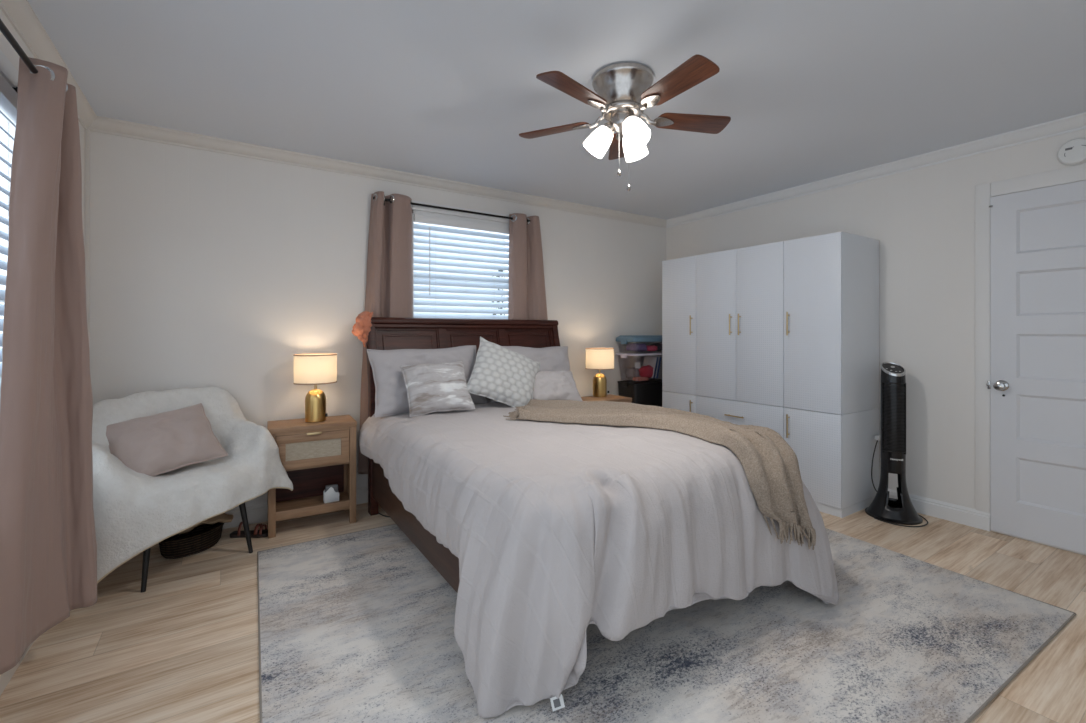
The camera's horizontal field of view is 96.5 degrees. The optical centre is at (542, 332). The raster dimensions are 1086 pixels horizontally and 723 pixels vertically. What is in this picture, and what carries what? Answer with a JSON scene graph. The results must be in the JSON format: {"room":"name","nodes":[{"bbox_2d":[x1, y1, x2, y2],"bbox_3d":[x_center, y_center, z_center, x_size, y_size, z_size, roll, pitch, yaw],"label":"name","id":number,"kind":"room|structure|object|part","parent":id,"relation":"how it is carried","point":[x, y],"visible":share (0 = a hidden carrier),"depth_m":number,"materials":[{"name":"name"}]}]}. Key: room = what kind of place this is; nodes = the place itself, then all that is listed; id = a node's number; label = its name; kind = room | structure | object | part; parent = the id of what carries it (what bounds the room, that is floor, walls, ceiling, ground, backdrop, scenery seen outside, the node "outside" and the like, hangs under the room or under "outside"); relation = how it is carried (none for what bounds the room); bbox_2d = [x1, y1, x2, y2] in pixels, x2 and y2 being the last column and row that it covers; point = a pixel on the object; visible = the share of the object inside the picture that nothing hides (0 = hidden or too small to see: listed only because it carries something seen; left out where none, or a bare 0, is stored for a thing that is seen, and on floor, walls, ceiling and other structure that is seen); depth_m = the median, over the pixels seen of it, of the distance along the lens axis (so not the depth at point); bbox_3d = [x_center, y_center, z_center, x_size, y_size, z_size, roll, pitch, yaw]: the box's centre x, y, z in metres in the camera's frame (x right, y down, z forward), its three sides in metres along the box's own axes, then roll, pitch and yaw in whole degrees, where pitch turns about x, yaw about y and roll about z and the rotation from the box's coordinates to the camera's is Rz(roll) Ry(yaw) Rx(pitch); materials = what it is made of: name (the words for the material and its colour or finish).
{"room":"bedroom","nodes":[
{"label":"bedroom","id":0,"kind":"room"},
{"bbox_2d":[0,9,84,248],"bbox_3d":[-1.878,0.015,1.558,0.120,2.440,2.663,0,0,-33],"label":"wall","id":1,"kind":"structure","parent":0,"point":[6,48],"depth_m":1.84,"materials":[{"name":"paint"}]},
{"bbox_2d":[0,50,17,362],"bbox_3d":[-1.708,-0.140,1.345,0.170,1.650,1.860,0,0,-33],"label":"window","id":2,"kind":"structure","parent":1,"relation":"in","point":[8,71],"depth_m":1.98,"materials":[{"name":"white paint"}]},
{"bbox_2d":[0,74,16,391],"bbox_3d":[-1.680,-0.147,1.363,0.070,1.430,1.616,0,0,-33],"label":"window blind","id":3,"kind":"object","parent":2,"relation":"attached to","point":[8,95],"visible":0.02,"depth_m":1.71,"materials":[{"name":"white paint"}]},
{"bbox_2d":[0,641,33,695],"bbox_3d":[-1.821,1.179,1.596,0.016,0.112,2.663,0,0,-33],"label":"baseboard","id":4,"kind":"structure","parent":1,"relation":"attached to","point":[5,677],"depth_m":1.71,"materials":[{"name":"paint"}]},
{"bbox_2d":[0,19,37,91],"bbox_3d":[-1.302,-0.870,0.912,0.141,0.060,2.338,0,0,-33],"label":"curtain rod","id":5,"kind":"object","parent":1,"relation":"attached to","point":[3,28],"visible":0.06,"depth_m":1.48,"materials":[{"name":"black metal"}]},
{"bbox_2d":[0,57,96,674],"bbox_3d":[-1.719,0.065,1.686,0.147,1.960,0.462,0,0,-26],"label":"curtain","id":6,"kind":"object","parent":5,"relation":"hanging from","point":[48,545],"visible":1,"depth_m":1.64,"materials":[{"name":"fabric"}]},
{"bbox_2d":[0,0,96,128],"bbox_3d":[-1.804,-1.167,1.607,0.056,0.075,2.663,0,0,-33],"label":"trim","id":7,"kind":"structure","parent":1,"relation":"attached to","point":[19,13],"depth_m":1.93,"materials":[{"name":"paint"}]},
{"bbox_2d":[90,131,665,508],"bbox_3d":[-0.643,0.015,4.027,4.886,2.440,0.120,0,0,-33],"label":"wall","id":8,"kind":"structure","parent":0,"point":[208,268],"depth_m":3.17,"materials":[{"name":"paint"}]},
{"bbox_2d":[85,129,89,352],"bbox_3d":[-2.543,-0.005,2.704,0.018,2.260,0.018,0,0,-33],"label":"trim","id":9,"kind":"structure","parent":8,"relation":"attached to","point":[87,132],"depth_m":2.70,"materials":[{"name":"paint"}]},
{"bbox_2d":[222,486,367,528],"bbox_3d":[-0.606,1.179,3.970,4.646,0.112,0.016,0,0,-33],"label":"baseboard","id":10,"kind":"structure","parent":8,"relation":"attached to","point":[256,513],"depth_m":3.15,"materials":[{"name":"paint"}]},
{"bbox_2d":[87,116,666,227],"bbox_3d":[-0.595,-1.167,3.953,4.646,0.075,0.056,0,0,-33],"label":"trim","id":11,"kind":"structure","parent":8,"relation":"attached to","point":[105,125],"depth_m":3.38,"materials":[{"name":"paint"}]},
{"bbox_2d":[373,196,529,221],"bbox_3d":[-0.659,-0.970,3.900,1.398,0.060,0.103,0,0,-33],"label":"curtain rod","id":12,"kind":"object","parent":8,"relation":"attached to","point":[412,203],"visible":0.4,"depth_m":3.83,"materials":[{"name":"black metal"}]},
{"bbox_2d":[358,191,412,473],"bbox_3d":[-1.128,0.003,3.547,0.412,2.025,0.123,0,0,-33],"label":"curtain","id":13,"kind":"object","parent":12,"relation":"hanging from","point":[389,277],"visible":0.34,"depth_m":3.54,"materials":[{"name":"fabric"}]},
{"bbox_2d":[508,213,547,319],"bbox_3d":[-0.052,0.003,4.257,0.552,2.026,0.117,0,0,-33],"label":"curtain","id":14,"kind":"object","parent":12,"relation":"hanging from","point":[527,294],"visible":0.48,"depth_m":4.17,"materials":[{"name":"fabric"}]},
{"bbox_2d":[412,200,508,317],"bbox_3d":[-0.651,-0.424,3.992,1.105,1.178,0.170,0,0,-33],"label":"window","id":15,"kind":"structure","parent":8,"relation":"in","point":[421,209],"depth_m":3.92,"materials":[{"name":"white paint"}]},
{"bbox_2d":[414,214,508,318],"bbox_3d":[-0.640,-0.436,3.975,0.861,0.949,0.070,0,0,-33],"label":"window blind","id":16,"kind":"object","parent":15,"relation":"attached to","point":[423,219],"visible":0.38,"depth_m":3.95,"materials":[{"name":"white paint"}]},
{"bbox_3d":[-0.643,-0.400,3.979,0.519,0.861,0.050,0,0,-33],"label":"ladder cord","id":17,"kind":"part","parent":16,"relation":"part of","materials":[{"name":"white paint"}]},
{"bbox_2d":[0,503,1085,722],"bbox_3d":[0.796,1.275,1.823,4.886,0.080,5.383,0,0,-33],"label":"floor","id":18,"kind":"structure","parent":0,"point":[185,648],"depth_m":2.00,"materials":[{"name":"brown wood"}]},
{"bbox_2d":[159,522,223,558],"bbox_3d":[-2.014,1.179,2.782,0.253,0.113,0.352,0,0,17],"label":"wicker basket","id":19,"kind":"object","parent":18,"relation":"on","point":[201,538],"visible":0.6,"depth_m":2.70,"materials":[{"name":"brown wicker"}]},
{"bbox_2d":[178,513,233,533],"bbox_3d":[-1.975,1.095,2.832,0.122,0.076,0.290,0,0,43],"label":"folded cloth","id":20,"kind":"object","parent":19,"relation":"in","point":[224,518],"visible":0.37,"depth_m":2.83,"materials":[{"name":"brown fabric"}]},
{"bbox_2d":[141,502,252,591],"bbox_3d":[-1.961,0.859,2.638,0.469,0.757,0.690,0,0,33],"label":"accent chair","id":21,"kind":"object","parent":18,"relation":"on","point":[146,554],"visible":0.06,"depth_m":2.70,"materials":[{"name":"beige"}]},
{"bbox_3d":[-1.917,1.042,2.345,0.035,0.390,0.092,0,0,-6],"label":"leg","id":22,"kind":"part","parent":21,"relation":"part of","materials":[{"name":"black metal"}]},
{"bbox_2d":[92,386,292,583],"bbox_3d":[-1.929,0.748,2.641,0.697,0.843,0.984,0,0,33],"label":"blanket","id":23,"kind":"object","parent":21,"relation":"on","point":[134,511],"visible":0.7,"depth_m":2.46,"materials":[{"name":"white fabric"}]},
{"bbox_2d":[106,403,227,475],"bbox_3d":[-2.013,0.580,2.579,0.272,0.340,0.502,0,0,33],"label":"throw pillow","id":24,"kind":"object","parent":23,"relation":"on","point":[153,445],"visible":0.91,"depth_m":2.53,"materials":[{"name":"fabric"}]},
{"bbox_3d":[-1.677,1.042,2.718,0.092,0.390,0.035,0,0,-18],"label":"leg","id":25,"kind":"part","parent":21,"relation":"part of","materials":[{"name":"black metal"}]},
{"bbox_2d":[230,522,267,537],"bbox_3d":[-1.775,1.193,2.948,0.233,0.085,0.081,0,0,-3],"label":"sandal","id":26,"kind":"object","parent":18,"relation":"on","point":[262,533],"visible":0.73,"depth_m":2.92},
{"bbox_2d":[267,415,356,538],"bbox_3d":[-1.500,0.906,3.148,0.504,0.658,0.314,0,0,-30],"label":"nightstand","id":27,"kind":"object","parent":18,"relation":"on","point":[314,456],"visible":0.83,"depth_m":3.09,"materials":[{"name":"brown wood"}]},
{"bbox_3d":[-1.640,0.923,2.930,0.040,0.626,0.040,0,0,-30],"label":"leg","id":28,"kind":"part","parent":27,"relation":"part of","materials":[{"name":"brown wood"}]},
{"bbox_3d":[-1.572,0.870,3.272,0.420,0.520,0.012,0,0,-30],"label":"panel","id":29,"kind":"part","parent":27,"relation":"part of","materials":[{"name":"brown wood"}]},
{"bbox_3d":[-1.496,0.731,3.142,0.414,0.208,0.268,0,0,-30],"label":"drawer","id":30,"kind":"part","parent":27,"relation":"part of","materials":[{"name":"brown wood"}]},
{"bbox_2d":[276,492,349,520],"bbox_3d":[-1.500,1.113,3.148,0.450,0.055,0.272,0,0,-30],"label":"shelf","id":31,"kind":"object","parent":27,"relation":"attached to","point":[297,504],"depth_m":3.11,"materials":[{"name":"brown wood"}]},
{"bbox_3d":[-1.500,0.730,3.147,0.450,0.240,0.274,0,0,-30],"label":"drawer rail","id":32,"kind":"part","parent":27,"relation":"part of","materials":[{"name":"brown wood"}]},
{"bbox_3d":[-1.434,0.731,3.035,0.318,0.112,0.006,0,0,-30],"label":"cane panel","id":33,"kind":"part","parent":27,"relation":"part of","materials":[{"name":"beige wicker"}]},
{"bbox_3d":[-1.427,0.628,3.023,0.084,0.014,0.025,0,0,-30],"label":"drawer pull","id":34,"kind":"part","parent":27,"relation":"part of","materials":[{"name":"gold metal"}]},
{"bbox_2d":[293,353,336,421],"bbox_3d":[-1.488,0.359,3.171,0.259,0.436,0.259,0,0,-33],"label":"table lamp","id":35,"kind":"object","parent":27,"relation":"on","point":[315,369],"visible":1,"depth_m":3.10,"materials":[{"name":"gold metal"}]},
{"bbox_3d":[-1.488,0.145,3.171,0.259,0.008,0.259,0,0,-33],"label":"shade trim","id":36,"kind":"part","parent":35,"relation":"part of","materials":[{"name":"white fabric"}]},
{"bbox_3d":[-1.488,0.325,3.171,0.259,0.008,0.259,0,0,-33],"label":"shade trim","id":37,"kind":"part","parent":35,"relation":"part of","materials":[{"name":"white fabric"}]},
{"bbox_3d":[-1.488,0.235,3.171,0.256,0.180,0.256,0,0,-33],"label":"lamp shade","id":38,"kind":"part","parent":35,"relation":"part of","materials":[{"name":"beige fabric"}]},
{"bbox_2d":[323,484,338,502],"bbox_3d":[-1.392,1.054,3.185,0.090,0.105,0.056,0,0,-30],"label":"napkin holder","id":39,"kind":"object","parent":27,"relation":"on","point":[330,494],"visible":0.99,"depth_m":3.16,"materials":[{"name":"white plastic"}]},
{"bbox_3d":[-1.370,0.923,3.382,0.040,0.626,0.040,0,0,-30],"label":"leg","id":40,"kind":"part","parent":27,"relation":"part of","materials":[{"name":"brown wood"}]},
{"bbox_3d":[-1.302,0.870,3.274,0.016,0.520,0.215,0,0,-30],"label":"panel","id":41,"kind":"part","parent":27,"relation":"part of","materials":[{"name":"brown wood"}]},
{"bbox_3d":[-1.242,0.923,3.161,0.040,0.626,0.040,0,0,-30],"label":"leg","id":42,"kind":"part","parent":27,"relation":"part of","materials":[{"name":"brown wood"}]},
{"bbox_2d":[581,394,631,402],"bbox_3d":[0.501,0.906,4.272,0.504,0.658,0.314,0,0,-33],"label":"nightstand","id":43,"kind":"object","parent":18,"relation":"on","point":[609,397],"visible":0.16,"depth_m":4.25,"materials":[{"name":"brown wood"}]},
{"bbox_2d":[585,348,613,396],"bbox_3d":[0.515,0.359,4.397,0.259,0.436,0.259,0,0,-33],"label":"table lamp","id":44,"kind":"object","parent":43,"relation":"on","point":[599,359],"visible":1,"depth_m":4.31,"materials":[{"name":"gold metal"}]},
{"bbox_3d":[0.515,0.235,4.397,0.256,0.180,0.256,0,0,-33],"label":"lamp shade","id":45,"kind":"part","parent":44,"relation":"part of","materials":[{"name":"beige fabric"}]},
{"bbox_2d":[617,379,661,406],"bbox_3d":[1.013,0.857,4.841,0.540,0.757,0.266,0,0,-33],"label":"tub","id":46,"kind":"object","parent":18,"relation":"on","point":[647,392],"visible":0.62,"depth_m":4.71,"materials":[{"name":"black plastic"}]},
{"bbox_2d":[616,352,661,357],"bbox_3d":[1.013,0.340,4.841,0.560,0.276,0.278,0,0,-33],"label":"lid","id":47,"kind":"object","parent":46,"relation":"on","point":[623,355],"visible":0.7,"depth_m":4.71,"materials":[{"name":"white plastic"}]},
{"bbox_2d":[625,367,639,377],"bbox_3d":[0.887,0.401,4.798,0.158,0.113,0.105,0,0,-33],"label":"fabric bundle","id":48,"kind":"object","parent":47,"relation":"in","point":[630,372],"visible":0.9,"depth_m":4.75,"materials":[{"name":"fabric"}]},
{"bbox_2d":[635,362,640,367],"bbox_3d":[0.927,0.320,4.744,0.072,0.055,0.013,0,0,-33],"label":"paper card","id":49,"kind":"object","parent":47,"relation":"in","point":[637,365],"visible":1,"depth_m":4.74,"materials":[{"name":"white paper"}]},
{"bbox_2d":[616,335,661,343],"bbox_3d":[1.013,0.114,4.841,0.560,0.173,0.278,0,0,-33],"label":"lid","id":50,"kind":"object","parent":47,"relation":"on","point":[623,339],"visible":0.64,"depth_m":4.69,"materials":[{"name":"blue plastic"}]},
{"bbox_2d":[626,343,646,351],"bbox_3d":[0.923,0.148,4.747,0.199,0.088,0.150,0,0,-33],"label":"folded clothing","id":51,"kind":"object","parent":50,"relation":"in","point":[637,347],"visible":1,"depth_m":4.69,"materials":[{"name":"fabric"}]},
{"bbox_2d":[646,345,657,350],"bbox_3d":[1.075,0.156,4.803,0.154,0.058,0.075,0,0,-33],"label":"folded clothing","id":52,"kind":"object","parent":50,"relation":"in","point":[649,347],"visible":0.96,"depth_m":4.77,"materials":[{"name":"fabric"}]},
{"bbox_2d":[650,343,661,350],"bbox_3d":[1.156,0.146,4.915,0.136,0.080,0.157,0,0,-33],"label":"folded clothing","id":53,"kind":"object","parent":50,"relation":"in","point":[659,346],"visible":0.58,"depth_m":4.85,"materials":[{"name":"fabric"}]},
{"bbox_3d":[1.013,0.212,4.841,0.548,0.020,0.278,0,0,-33],"label":"lid","id":54,"kind":"part","parent":47,"relation":"part of","materials":[{"name":"white plastic"}]},
{"bbox_2d":[632,377,647,380],"bbox_3d":[0.954,0.452,4.749,0.120,0.030,0.100,0,0,-33],"label":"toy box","id":55,"kind":"object","parent":47,"relation":"in","point":[633,378],"visible":1,"depth_m":4.71,"materials":[{"name":"red plastic"}]},
{"bbox_2d":[639,365,652,377],"bbox_3d":[1.024,0.385,4.805,0.164,0.130,0.116,0,0,-33],"label":"fabric bundle","id":56,"kind":"object","parent":47,"relation":"in","point":[645,371],"visible":0.95,"depth_m":4.76,"materials":[{"name":"fabric"}]},
{"bbox_2d":[643,356,658,378],"bbox_3d":[1.069,0.346,4.855,0.071,0.214,0.171,0,0,-33],"label":"book","id":57,"kind":"object","parent":47,"relation":"in","point":[648,360],"visible":0.68,"depth_m":4.83,"materials":[{"name":"white paper"}]},
{"bbox_2d":[652,356,660,377],"bbox_3d":[1.103,0.346,4.877,0.071,0.214,0.171,0,0,-33],"label":"book","id":58,"kind":"object","parent":47,"relation":"in","point":[659,358],"visible":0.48,"depth_m":4.81,"materials":[{"name":"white paper"}]},
{"bbox_3d":[1.013,0.487,4.841,0.516,0.018,0.266,0,0,-33],"label":"lid","id":59,"kind":"part","parent":46,"relation":"part of","materials":[{"name":"black plastic"}]},
{"bbox_2d":[257,524,1075,722],"bbox_3d":[0.364,1.230,2.413,3.069,0.010,2.530,0,0,-31],"label":"area rug","id":60,"kind":"object","parent":18,"relation":"on","point":[354,627],"visible":0.56,"depth_m":1.87,"materials":[{"name":"grey carpet"}]},
{"bbox_2d":[366,317,559,592],"bbox_3d":[-0.001,0.563,2.954,1.604,1.345,2.188,0,0,-33],"label":"bed","id":61,"kind":"object","parent":60,"relation":"on","point":[386,333],"visible":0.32,"depth_m":3.47,"materials":[{"name":"brown wood"}]},
{"bbox_2d":[352,311,372,348],"bbox_3d":[-1.245,-0.018,3.321,0.138,0.260,0.092,0,0,-1],"label":"cloth","id":62,"kind":"object","parent":61,"relation":"hanging from","point":[362,327],"visible":1,"depth_m":3.31,"materials":[{"name":"orange fabric"}]},
{"bbox_3d":[-1.188,0.585,3.353,0.052,1.300,0.180,0,0,-33],"label":"post","id":63,"kind":"part","parent":61,"relation":"part of","materials":[{"name":"brown wood"}]},
{"bbox_3d":[-0.621,0.975,2.485,0.028,0.280,2.060,0,0,-33],"label":"rail","id":64,"kind":"part","parent":61,"relation":"part of","materials":[{"name":"brown wood"}]},
{"bbox_3d":[-0.541,0.415,3.782,1.580,0.940,0.155,0,0,-33],"label":"headboard","id":65,"kind":"part","parent":61,"relation":"part of","materials":[{"name":"brown wood"}]},
{"bbox_3d":[0.112,0.585,4.202,0.052,1.300,0.180,0,0,-33],"label":"post","id":66,"kind":"part","parent":61,"relation":"part of","materials":[{"name":"brown wood"}]},
{"bbox_3d":[0.035,0.717,2.901,1.500,0.274,1.980,0,0,-33],"label":"mattress","id":67,"kind":"object","parent":61,"relation":"on","visible":0},
{"bbox_2d":[358,398,838,717],"bbox_3d":[0.102,0.861,2.758,1.849,0.714,2.337,0,0,-33],"label":"comforter","id":68,"kind":"object","parent":67,"relation":"on","point":[555,530],"visible":0.79,"depth_m":1.81,"materials":[{"name":"fabric"}]},
{"bbox_2d":[367,345,486,417],"bbox_3d":[-0.796,0.320,3.396,0.817,0.448,0.267,0,0,-32],"label":"bed pillow","id":69,"kind":"object","parent":68,"relation":"on","point":[391,398],"visible":0.57,"depth_m":3.23,"materials":[{"name":"grey fabric"}]},
{"bbox_2d":[400,361,474,416],"bbox_3d":[-0.692,0.359,3.191,0.449,0.327,0.241,0,0,-29],"label":"throw pillow","id":70,"kind":"object","parent":68,"relation":"on","point":[430,388],"visible":1,"depth_m":3.13,"materials":[{"name":"fabric"}]},
{"bbox_2d":[467,336,540,406],"bbox_3d":[-0.269,0.307,3.457,0.618,0.559,0.290,0,0,-19],"label":"throw pillow","id":71,"kind":"object","parent":68,"relation":"on","point":[500,374],"visible":0.94,"depth_m":3.37,"materials":[{"name":"fabric"}]},
{"bbox_2d":[490,346,569,402],"bbox_3d":[-0.086,0.320,3.852,0.822,0.460,0.276,0,0,-33],"label":"bed pillow","id":72,"kind":"object","parent":68,"relation":"on","point":[555,358],"visible":0.23,"depth_m":3.89,"materials":[{"name":"grey fabric"}]},
{"bbox_2d":[553,698,560,707],"bbox_3d":[0.045,1.195,1.563,0.022,0.017,0.014,0,0,-25],"label":"tag","id":73,"kind":"object","parent":68,"relation":"on","point":[556,701],"depth_m":1.56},
{"bbox_2d":[533,371,582,400],"bbox_3d":[0.076,0.416,3.632,0.455,0.263,0.241,0,0,-31],"label":"throw pillow","id":74,"kind":"object","parent":68,"relation":"on","point":[549,385],"visible":0.62,"depth_m":3.57,"materials":[{"name":"fabric"}]},
{"bbox_2d":[503,399,815,549],"bbox_3d":[0.517,0.710,2.828,1.917,0.536,0.789,0,0,36],"label":"throw blanket","id":75,"kind":"object","parent":68,"relation":"on","point":[770,465],"visible":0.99,"depth_m":2.30,"materials":[{"name":"beige fabric"}]},
{"bbox_2d":[662,232,878,517],"bbox_3d":[1.766,0.281,4.024,0.586,1.908,1.582,0,0,-33],"label":"wardrobe","id":76,"kind":"object","parent":18,"relation":"on","point":[782,337],"visible":0.76,"depth_m":3.51,"materials":[{"name":"white laminate"}]},
{"bbox_3d":[1.231,-0.063,4.386,0.018,1.216,0.387,0,0,-33],"label":"door","id":77,"kind":"part","parent":76,"relation":"part of","materials":[{"name":"white laminate"}]},
{"bbox_3d":[1.231,0.861,4.386,0.018,0.624,0.387,0,0,-33],"label":"door","id":78,"kind":"part","parent":76,"relation":"part of","materials":[{"name":"white laminate"}]},
{"bbox_3d":[1.446,-0.063,4.056,0.018,1.216,0.393,0,0,-33],"label":"door","id":79,"kind":"part","parent":76,"relation":"part of","materials":[{"name":"white laminate"}]},
{"bbox_3d":[1.555,0.673,3.891,0.018,0.248,0.789,0,0,-33],"label":"drawer","id":80,"kind":"part","parent":76,"relation":"part of","materials":[{"name":"white laminate"}]},
{"bbox_3d":[1.663,-0.063,3.724,0.018,1.216,0.392,0,0,-33],"label":"door","id":81,"kind":"part","parent":76,"relation":"part of","materials":[{"name":"white laminate"}]},
{"bbox_3d":[1.774,0.675,3.509,0.034,0.170,0.011,0,0,-33],"label":"handle","id":82,"kind":"part","parent":76,"relation":"part of","materials":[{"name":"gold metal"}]},
{"bbox_3d":[1.774,-0.065,3.509,0.034,0.170,0.011,0,0,-33],"label":"handle","id":83,"kind":"part","parent":76,"relation":"part of","materials":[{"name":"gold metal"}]},
{"bbox_3d":[1.880,0.861,3.392,0.018,0.624,0.394,0,0,-33],"label":"door","id":84,"kind":"part","parent":76,"relation":"part of","materials":[{"name":"white laminate"}]},
{"bbox_3d":[1.880,-0.063,3.392,0.018,1.216,0.394,0,0,-33],"label":"door","id":85,"kind":"part","parent":76,"relation":"part of","materials":[{"name":"white laminate"}]},
{"bbox_2d":[865,362,922,524],"bbox_3d":[2.360,0.720,3.267,0.316,1.038,0.316,0,0,28],"label":"tower fan","id":86,"kind":"object","parent":18,"relation":"on","point":[901,510],"visible":1,"depth_m":3.21,"materials":[{"name":"black plastic"}]},
{"bbox_3d":[2.360,0.243,3.267,0.122,0.068,0.116,0,0,28],"label":"control panel","id":87,"kind":"part","parent":86,"relation":"part of","materials":[{"name":"black plastic"}]},
{"bbox_2d":[882,382,905,453],"bbox_3d":[2.335,0.569,3.220,0.133,0.473,0.041,0,0,28],"label":"grille","id":88,"kind":"object","parent":86,"relation":"attached to","point":[893,393],"depth_m":3.21,"materials":[{"name":"black plastic"}]},
{"bbox_3d":[2.360,1.218,3.267,0.316,0.034,0.316,0,0,28],"label":"foot plate","id":89,"kind":"part","parent":86,"relation":"part of","materials":[{"name":"black plastic"}]},
{"bbox_2d":[871,435,927,526],"bbox_3d":[2.381,0.984,3.260,0.391,0.499,0.348,0,0,-33],"label":"power cord","id":90,"kind":"object","parent":18,"relation":"on","point":[877,437],"visible":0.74,"depth_m":3.40,"materials":[{"name":"black plastic"}]},
{"bbox_2d":[28,0,1085,219],"bbox_3d":[0.796,-1.245,1.823,4.886,0.080,5.383,0,0,-33],"label":"ceiling","id":91,"kind":"structure","parent":0,"point":[810,91],"depth_m":2.29,"materials":[{"name":"paint"}]},
{"bbox_2d":[519,54,730,190],"bbox_3d":[0.383,-0.935,2.261,1.034,0.539,1.013,0,0,-33],"label":"ceiling fan","id":92,"kind":"object","parent":91,"relation":"hanging from","point":[623,90],"visible":1,"depth_m":2.20,"materials":[{"name":"brown wood"}]},
{"bbox_3d":[0.058,-1.019,2.442,0.365,0.008,0.132,0,12,26],"label":"blade","id":93,"kind":"part","parent":92,"relation":"part of","materials":[{"name":"brown wood"}]},
{"bbox_3d":[0.133,-1.019,2.035,0.132,0.008,0.365,16,11,42],"label":"blade","id":94,"kind":"part","parent":92,"relation":"part of","materials":[{"name":"brown wood"}]},
{"bbox_3d":[0.225,-1.022,2.367,0.174,0.055,0.066,0,0,20],"label":"blade arm","id":95,"kind":"part","parent":92,"relation":"part of","materials":[{"name":"silver metal"}]},
{"bbox_3d":[0.263,-0.907,2.313,0.143,0.146,0.114,0,0,4],"label":"lamp shade","id":96,"kind":"part","parent":92,"relation":"part of","materials":[{"name":"white glass"}]},
{"bbox_3d":[0.261,-1.022,2.165,0.171,0.055,0.068,0,0,-33],"label":"blade arm","id":97,"kind":"part","parent":92,"relation":"part of","materials":[{"name":"silver metal"}]},
{"bbox_3d":[0.422,-1.019,2.640,0.132,0.008,0.365,-12,-2,7],"label":"blade","id":98,"kind":"part","parent":92,"relation":"part of","materials":[{"name":"brown wood"}]},
{"bbox_3d":[0.402,-1.022,2.458,0.066,0.055,0.174,0,0,2],"label":"blade arm","id":99,"kind":"part","parent":92,"relation":"part of","materials":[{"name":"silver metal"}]},
{"bbox_3d":[0.447,-0.907,2.383,0.142,0.146,0.118,0,0,-33],"label":"lamp shade","id":100,"kind":"part","parent":92,"relation":"part of","materials":[{"name":"white glass"}]},
{"bbox_3d":[0.412,-0.907,2.180,0.117,0.146,0.142,0,0,-33],"label":"lamp shade","id":101,"kind":"part","parent":92,"relation":"part of","materials":[{"name":"white glass"}]},
{"bbox_3d":[0.454,-1.022,2.139,0.066,0.055,0.174,0,0,-33],"label":"blade arm","id":102,"kind":"part","parent":92,"relation":"part of","materials":[{"name":"silver metal"}]},
{"bbox_3d":[0.543,-1.022,2.317,0.174,0.055,0.066,0,0,-16],"label":"blade arm","id":103,"kind":"part","parent":92,"relation":"part of","materials":[{"name":"silver metal"}]},
{"bbox_3d":[0.544,-1.019,1.980,0.132,0.008,0.365,14,-6,-28],"label":"blade","id":104,"kind":"part","parent":92,"relation":"part of","materials":[{"name":"brown wood"}]},
{"bbox_3d":[0.723,-1.019,2.354,0.365,0.008,0.132,0,-12,-10],"label":"blade","id":105,"kind":"part","parent":92,"relation":"part of","materials":[{"name":"brown wood"}]},
{"bbox_2d":[666,129,1085,554],"bbox_3d":[2.824,0.015,3.076,0.120,2.440,5.263,0,0,-33],"label":"wall","id":106,"kind":"structure","parent":0,"point":[922,220],"depth_m":3.30,"materials":[{"name":"paint"}]},
{"bbox_2d":[666,112,1085,227],"bbox_3d":[2.750,-1.167,3.028,0.056,0.075,5.263,0,0,-33],"label":"trim","id":107,"kind":"structure","parent":106,"relation":"attached to","point":[1076,122],"depth_m":3.35,"materials":[{"name":"white paint"}]},
{"bbox_2d":[888,489,990,530],"bbox_3d":[2.055,1.179,4.128,0.016,0.112,2.660,0,0,-33],"label":"baseboard","id":108,"kind":"structure","parent":106,"relation":"attached to","point":[963,515],"depth_m":3.18,"materials":[{"name":"white paint"}]},
{"bbox_2d":[975,164,1085,512],"bbox_3d":[3.008,0.151,2.675,0.010,2.168,0.960,0,0,-33],"label":"trim","id":109,"kind":"structure","parent":106,"relation":"attached to","point":[983,192],"depth_m":3.03,"materials":[{"name":"paint"}]},
{"bbox_2d":[986,180,1085,553],"bbox_3d":[2.973,0.191,2.662,0.087,2.061,0.826,0,0,-33],"label":"door","id":110,"kind":"structure","parent":106,"relation":"in","point":[1037,383],"depth_m":2.83,"materials":[{"name":"paint"}]},
{"bbox_3d":[2.777,0.323,2.943,0.067,0.066,0.066,0,0,-33],"label":"knob","id":111,"kind":"part","parent":110,"relation":"part of","materials":[{"name":"silver metal"}]},
{"bbox_2d":[1057,138,1085,165],"bbox_3d":[2.970,-1.010,2.704,0.042,0.148,0.148,0,0,-33],"label":"smoke detector","id":112,"kind":"object","parent":106,"relation":"attached to","point":[1073,152],"visible":1,"depth_m":2.70,"materials":[{"name":"white plastic"}]},
{"label":"outside","id":113,"kind":"structure","parent":0,"visible":0},
{"bbox_2d":[492,270,504,314],"bbox_3d":[-0.319,0.248,5.481,0.822,1.977,0.590,0,0,-33],"label":"shrub","id":114,"kind":"object","parent":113,"point":[498,270],"visible":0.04,"depth_m":5.37,"materials":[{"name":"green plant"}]}
]}

